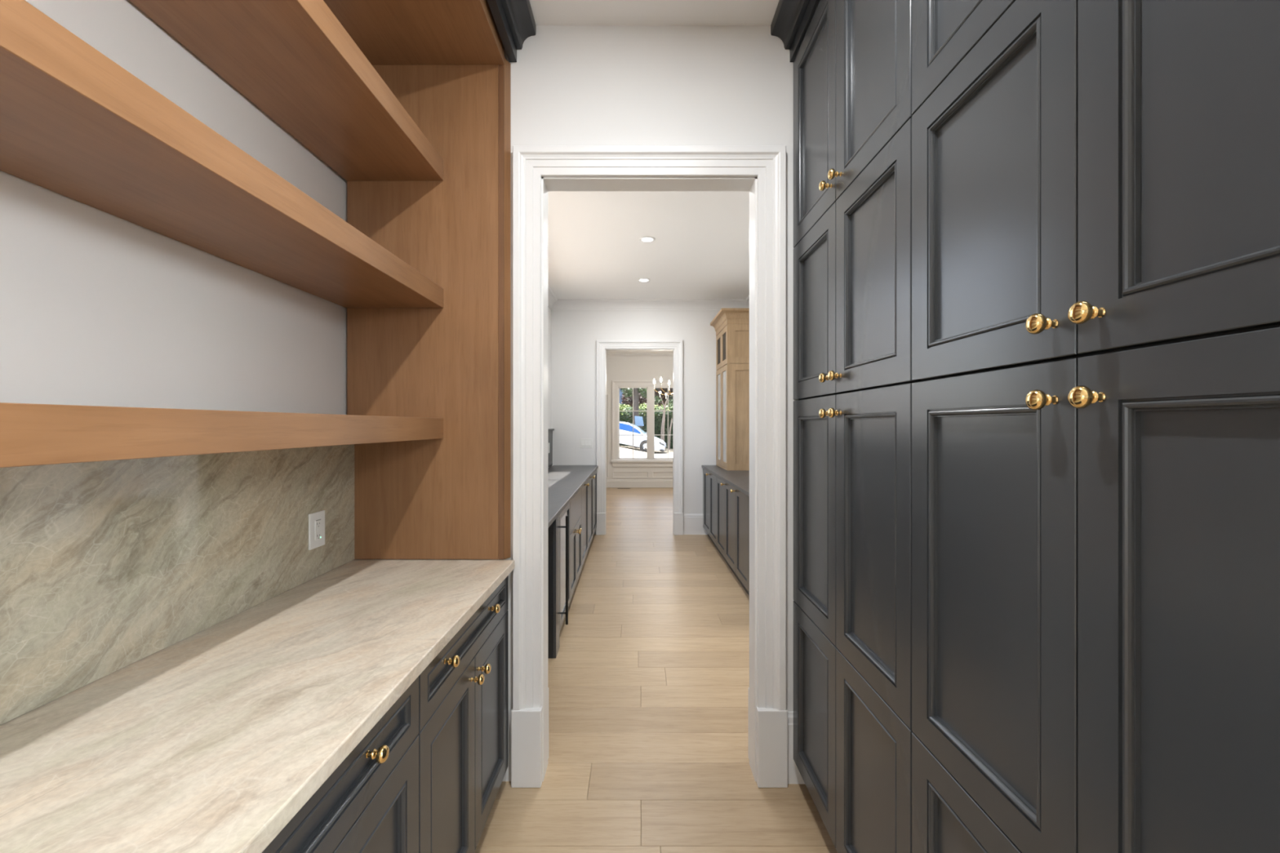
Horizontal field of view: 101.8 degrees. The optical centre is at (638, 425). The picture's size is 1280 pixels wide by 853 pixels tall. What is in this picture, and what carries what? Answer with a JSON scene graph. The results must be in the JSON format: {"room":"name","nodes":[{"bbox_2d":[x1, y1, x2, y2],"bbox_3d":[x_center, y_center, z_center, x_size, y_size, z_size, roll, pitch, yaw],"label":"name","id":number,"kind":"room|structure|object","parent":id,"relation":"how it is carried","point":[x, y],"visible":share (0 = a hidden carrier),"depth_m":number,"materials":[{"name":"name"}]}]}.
{"room":"food storage area","nodes":[
{"label":"food storage area","id":0,"kind":"room"},
{"bbox_2d":[0,0,551,467],"bbox_3d":[-1.241,-0.101,3.610,0.162,3.112,6.640,0,0,0],"label":"wall","id":1,"kind":"structure","parent":0,"point":[100,308],"depth_m":1.28,"materials":[{"name":"white paint"}]},
{"bbox_2d":[0,444,354,724],"bbox_3d":[-1.160,0.296,1.254,0.032,0.486,1.670,0,0,0],"label":"backsplash","id":2,"kind":"structure","parent":1,"relation":"attached to","point":[106,566],"depth_m":1.20,"materials":[{"name":"beige stone"}]},
{"bbox_2d":[308,510,324,550],"bbox_3d":[-1.137,0.370,1.842,0.010,0.125,0.087,0,0,0],"label":"wall outlet","id":3,"kind":"object","parent":2,"relation":"attached to","point":[316,520],"visible":1,"depth_m":1.83,"materials":[{"name":"white plastic"}]},
{"bbox_2d":[315,519,321,540],"bbox_3d":[-1.134,0.370,1.842,0.003,0.068,0.034,0,0,0],"label":"receptacle","id":4,"kind":"object","parent":3,"relation":"attached to","point":[317,522],"depth_m":1.84,"materials":[{"name":"white plastic"}]},
{"bbox_2d":[547,428,554,466],"bbox_3d":[-1.139,0.289,4.585,0.039,0.485,4.687,0,0,0],"label":"backsplash","id":5,"kind":"structure","parent":1,"relation":"attached to","point":[549,430],"depth_m":6.77,"materials":[{"name":"grey stone"}]},
{"bbox_2d":[547,284,557,311],"bbox_3d":[-1.110,-1.592,4.583,0.100,0.130,4.694,0,0,0],"label":"trim","id":6,"kind":"structure","parent":1,"relation":"attached to","point":[552,298],"depth_m":6.63,"materials":[{"name":"white wood"}]},
{"bbox_2d":[354,26,798,781],"bbox_3d":[0.160,-0.088,2.180,2.940,3.087,0.111,0,0,0],"label":"wall","id":7,"kind":"structure","parent":0,"point":[571,86],"depth_m":2.12,"materials":[{"name":"white paint"}]},
{"bbox_2d":[487,0,536,62],"bbox_3d":[-0.477,-1.556,1.256,0.109,0.150,1.733,0,0,0],"label":"crown molding","id":8,"kind":"structure","parent":7,"relation":"attached to","point":[514,21],"depth_m":2.00,"materials":[{"name":"black paint"}]},
{"bbox_2d":[511,146,787,787],"bbox_3d":[0.044,0.166,2.180,1.111,2.578,0.191,0,0,0],"label":"door frame","id":9,"kind":"structure","parent":7,"relation":"in","point":[760,171],"depth_m":2.10,"materials":[{"name":"white wood"}]},
{"bbox_2d":[787,711,804,783],"bbox_3d":[0.660,1.312,2.117,0.119,0.285,0.016,0,0,0],"label":"baseboard","id":10,"kind":"structure","parent":7,"relation":"attached to","point":[794,776],"depth_m":2.11,"materials":[{"name":"white wood"}]},
{"bbox_2d":[551,311,719,534],"bbox_3d":[0.200,-0.101,6.990,5.840,3.112,0.120,0,0,0],"label":"wall","id":11,"kind":"structure","parent":0,"point":[575,335],"depth_m":6.93,"materials":[{"name":"white paint"}]},
{"bbox_2d":[579,438,592,448],"bbox_3d":[-0.695,0.240,6.924,0.165,0.125,0.012,0,0,0],"label":"light switch","id":12,"kind":"object","parent":11,"relation":"attached to","point":[584,442],"visible":1,"depth_m":6.92,"materials":[{"name":"white plastic"}]},
{"bbox_2d":[595,340,683,534],"bbox_3d":[0.018,0.164,6.990,1.158,2.582,0.200,0,0,0],"label":"door frame","id":13,"kind":"structure","parent":11,"relation":"in","point":[602,346],"depth_m":6.91,"materials":[{"name":"white wood"}]},
{"bbox_2d":[551,298,749,311],"bbox_3d":[0.175,-1.592,6.880,2.670,0.130,0.100,0,0,0],"label":"trim","id":14,"kind":"structure","parent":11,"relation":"attached to","point":[561,304],"depth_m":6.90,"materials":[{"name":"white wood"}]},
{"bbox_2d":[683,513,707,534],"bbox_3d":[1.054,1.317,6.922,0.913,0.275,0.016,0,0,0],"label":"baseboard","id":15,"kind":"structure","parent":11,"relation":"attached to","point":[692,522],"depth_m":6.91,"materials":[{"name":"white wood"}]},
{"bbox_2d":[606,360,672,479],"bbox_3d":[0.200,-0.101,12.220,5.840,3.112,0.160,0,0,0],"label":"wall","id":16,"kind":"structure","parent":0,"point":[616,370],"depth_m":12.14,"materials":[{"name":"white paint"}]},
{"bbox_2d":[606,479,672,487],"bbox_3d":[0.200,1.360,12.131,5.600,0.190,0.018,0,0,0],"label":"baseboard","id":17,"kind":"structure","parent":16,"relation":"attached to","point":[610,482],"depth_m":12.12,"materials":[{"name":"white wood"}]},
{"bbox_2d":[606,353,672,359],"bbox_3d":[0.200,-1.587,12.090,5.600,0.140,0.100,0,0,0],"label":"trim","id":18,"kind":"structure","parent":16,"relation":"attached to","point":[609,356],"depth_m":12.11,"materials":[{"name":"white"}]},
{"bbox_2d":[606,394,672,478],"bbox_3d":[0.275,0.253,12.131,3.650,1.955,0.018,0,0,0],"label":"trim","id":19,"kind":"structure","parent":16,"relation":"attached to","point":[613,477],"depth_m":12.13,"materials":[{"name":"white wood"}]},
{"bbox_2d":[610,380,672,466],"bbox_3d":[0.288,-0.036,12.178,1.850,2.017,0.205,0,0,0],"label":"window","id":20,"kind":"structure","parent":16,"relation":"in","point":[650,461],"depth_m":12.12,"materials":[{"name":"white wood"}]},
{"bbox_2d":[528,0,779,353],"bbox_3d":[0.200,-1.694,6.295,5.840,0.125,12.010,0,0,0],"label":"ceiling","id":21,"kind":"structure","parent":0,"point":[700,249],"depth_m":4.39,"materials":[{"name":"white paint"}]},
{"bbox_2d":[637,278,650,282],"bbox_3d":[0.065,-1.654,5.935,0.144,0.006,0.144,0,0,0],"label":"recessed light","id":22,"kind":"object","parent":21,"relation":"in","point":[643,280],"visible":1,"depth_m":5.93,"materials":[{"name":"white ceramic"}]},
{"bbox_2d":[639,236,655,242],"bbox_3d":[0.080,-1.654,4.635,0.144,0.006,0.144,0,0,0],"label":"recessed light","id":23,"kind":"object","parent":21,"relation":"in","point":[644,239],"visible":1,"depth_m":4.63,"materials":[{"name":"white ceramic"}]},
{"bbox_2d":[653,377,672,395],"bbox_3d":[0.705,-1.108,9.650,0.855,1.098,0.854,0,0,0],"label":"chandelier","id":24,"kind":"object","parent":21,"relation":"hanging from","point":[660,380],"visible":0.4,"depth_m":9.73,"materials":[{"name":"gold metal"}]},
{"bbox_2d":[474,487,837,852],"bbox_3d":[0.200,1.515,5.270,5.800,0.120,14.060,0,0,0],"label":"floor","id":25,"kind":"structure","parent":0,"point":[648,677],"depth_m":2.58,"materials":[{"name":"brown wood"}]},
{"bbox_2d":[262,675,418,852],"bbox_3d":[-0.832,1.014,0.834,0.687,0.881,0.833,0,0,0],"label":"base cabinet","id":26,"kind":"object","parent":25,"relation":"on","point":[369,803],"visible":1,"depth_m":1.03,"materials":[{"name":"black wood"}]},
{"bbox_2d":[0,560,515,852],"bbox_3d":[-0.838,0.556,1.252,0.676,0.033,1.670,0,0,0],"label":"countertop","id":27,"kind":"structure","parent":26,"relation":"on","point":[213,740],"depth_m":0.96,"materials":[{"name":"beige stone"}]},
{"bbox_2d":[0,0,511,559],"bbox_3d":[-0.851,-0.490,1.279,0.650,2.059,1.694,0,0,0],"label":"shelving unit","id":28,"kind":"object","parent":27,"relation":"on","point":[408,102],"visible":0.94,"depth_m":1.68,"materials":[{"name":"brown wood"}]},
{"bbox_2d":[417,575,508,852],"bbox_3d":[-0.827,1.014,1.670,0.687,0.881,0.834,0,0,0],"label":"base cabinet","id":29,"kind":"object","parent":25,"relation":"on","point":[463,734],"visible":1,"depth_m":1.59,"materials":[{"name":"black wood"}]},
{"bbox_2d":[547,515,559,657],"bbox_3d":[-0.801,1.009,3.320,0.573,0.891,0.155,0,0,-1],"label":"end panel","id":30,"kind":"object","parent":25,"relation":"on","point":[553,530],"visible":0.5,"depth_m":3.25,"materials":[{"name":"black paint"}]},
{"bbox_2d":[559,502,569,632],"bbox_3d":[-0.781,1.009,3.686,0.620,0.891,0.573,0,0,-1],"label":"wine cooler","id":31,"kind":"object","parent":25,"relation":"on","point":[564,517],"visible":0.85,"depth_m":3.58,"materials":[{"name":"black"}]},
{"bbox_2d":[569,488,581,601],"bbox_3d":[-0.792,1.009,4.416,0.613,0.891,0.882,0,0,-1],"label":"base cabinet","id":32,"kind":"object","parent":25,"relation":"on","point":[575,503],"visible":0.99,"depth_m":4.35,"materials":[{"name":"black wood"}]},
{"bbox_2d":[581,480,589,568],"bbox_3d":[-0.801,1.009,5.208,0.613,0.891,0.697,0,0,-1],"label":"base cabinet","id":33,"kind":"object","parent":25,"relation":"on","point":[584,488],"visible":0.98,"depth_m":5.20,"materials":[{"name":"black wood"}]},
{"bbox_2d":[587,474,595,551],"bbox_3d":[-0.808,1.009,5.908,0.613,0.891,0.697,0,0,-1],"label":"base cabinet","id":34,"kind":"object","parent":25,"relation":"on","point":[590,479],"visible":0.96,"depth_m":5.89,"materials":[{"name":"black wood"}]},
{"bbox_2d":[592,469,596,537],"bbox_3d":[-0.835,1.009,6.590,0.573,0.891,0.662,0,0,-1],"label":"base cabinet","id":35,"kind":"object","parent":25,"relation":"on","point":[594,480],"visible":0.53,"depth_m":6.65,"materials":[{"name":"black wood"}]},
{"bbox_2d":[547,465,598,528],"bbox_3d":[-0.807,0.548,4.580,0.596,0.030,4.687,0,0,-1],"label":"countertop","id":36,"kind":"structure","parent":35,"relation":"on","point":[564,482],"depth_m":4.74,"materials":[{"name":"grey stone"}]},
{"bbox_2d":[702,468,721,555],"bbox_3d":[1.152,1.009,6.362,0.649,0.891,1.138,0,0,-1],"label":"base cabinet","id":37,"kind":"object","parent":25,"relation":"on","point":[709,479],"depth_m":6.31,"materials":[{"name":"black wood"}]},
{"bbox_2d":[701,465,749,496],"bbox_3d":[1.176,0.548,5.297,0.632,0.030,3.268,0,0,-1],"label":"countertop","id":38,"kind":"structure","parent":37,"relation":"on","point":[739,479],"depth_m":5.42,"materials":[{"name":"grey stone"}]},
{"bbox_2d":[710,308,749,470],"bbox_3d":[1.212,-0.411,6.476,0.505,1.888,0.905,0,0,-1],"label":"hutch","id":39,"kind":"object","parent":38,"relation":"on","point":[731,326],"visible":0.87,"depth_m":6.12,"materials":[{"name":"brown wood"}]},
{"bbox_2d":[716,476,741,583],"bbox_3d":[1.163,1.009,5.262,0.649,0.891,1.057,0,0,-1],"label":"base cabinet","id":40,"kind":"object","parent":25,"relation":"on","point":[726,493],"visible":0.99,"depth_m":5.19,"materials":[{"name":"black wood"}]},
{"bbox_2d":[735,488,749,595],"bbox_3d":[1.194,1.009,4.202,0.609,0.891,1.057,0,0,-1],"label":"base cabinet","id":41,"kind":"object","parent":25,"relation":"on","point":[742,500],"visible":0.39,"depth_m":4.47,"materials":[{"name":"black wood"}]},
{"bbox_2d":[793,0,920,852],"bbox_3d":[0.940,-0.045,1.662,0.698,3.000,0.901,0,0,0],"label":"pantry cabinet","id":42,"kind":"object","parent":25,"relation":"on","point":[852,63],"visible":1,"depth_m":1.54,"materials":[{"name":"black wood"}]},
{"bbox_2d":[770,0,820,62],"bbox_3d":[0.600,-1.556,1.213,0.108,0.150,1.820,0,0,0],"label":"crown molding","id":43,"kind":"structure","parent":42,"relation":"on","point":[792,19],"depth_m":2.00,"materials":[{"name":"black paint"}]},
{"bbox_2d":[911,0,1279,852],"bbox_3d":[0.945,-0.045,0.757,0.698,3.000,0.902,0,0,0],"label":"pantry cabinet","id":44,"kind":"object","parent":25,"relation":"on","point":[1095,184],"visible":1,"depth_m":0.73,"materials":[{"name":"black wood"}]},
{"label":"outside","id":45,"kind":"structure","parent":0,"visible":0},
{"bbox_2d":[619,445,672,457],"bbox_3d":[2.000,1.032,36.175,36.000,1.339,47.650,0,0,0],"label":"ground","id":46,"kind":"structure","parent":45,"point":[625,451],"depth_m":28.73,"materials":[{"name":"white concrete"}]},
{"bbox_2d":[619,387,623,404],"bbox_3d":[-4.525,-1.845,56.000,6.750,7.000,5.000,0,0,0],"label":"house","id":47,"kind":"structure","parent":46,"relation":"on","point":[620,390],"depth_m":53.93,"materials":[{"name":"blue"}]},
{"bbox_2d":[620,387,646,448],"bbox_3d":[-0.167,-1.816,34.280,4.840,6.747,4.431,0,0,0],"label":"shade tree","id":48,"kind":"object","parent":46,"relation":"on","point":[636,397],"visible":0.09,"depth_m":34.06,"materials":[{"name":"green plant"}]},
{"bbox_2d":[621,387,646,407],"bbox_3d":[-0.209,-0.846,43.988,2.635,4.801,1.737,0,0,0],"label":"tree","id":49,"kind":"object","parent":46,"relation":"on","point":[628,401],"visible":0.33,"depth_m":43.54,"materials":[{"name":"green plant"}]},
{"bbox_2d":[634,416,644,448],"bbox_3d":[0.060,0.476,33.410,0.600,2.142,0.100,0,0,0],"label":"sign","id":50,"kind":"object","parent":46,"relation":"on","point":[638,420],"visible":0.52,"depth_m":33.40,"materials":[{"name":"blue"}]},
{"bbox_2d":[619,421,666,452],"bbox_3d":[-0.739,0.711,32.071,4.907,1.898,2.200,0,0,9],"label":"car","id":51,"kind":"object","parent":46,"relation":"on","point":[639,441],"visible":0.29,"depth_m":31.14,"materials":[{"name":"white paint"}]},
{"bbox_2d":[619,402,672,448],"bbox_3d":[0.000,0.004,36.655,18.000,3.501,3.290,0,0,0],"label":"hedge","id":52,"kind":"object","parent":46,"relation":"on","point":[624,416],"visible":0.1,"depth_m":35.56,"materials":[{"name":"green plant"}]},
{"bbox_2d":[654,393,672,448],"bbox_3d":[1.764,-0.271,34.686,2.162,3.760,1.126,0,0,0],"label":"tree","id":53,"kind":"object","parent":46,"relation":"on","point":[662,432],"visible":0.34,"depth_m":34.56,"materials":[{"name":"brown plant"}]},
{"bbox_2d":[654,387,672,407],"bbox_3d":[2.305,-1.681,41.222,3.244,6.472,2.651,0,0,0],"label":"tree","id":54,"kind":"object","parent":46,"relation":"on","point":[660,390],"visible":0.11,"depth_m":40.53,"materials":[{"name":"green plant"}]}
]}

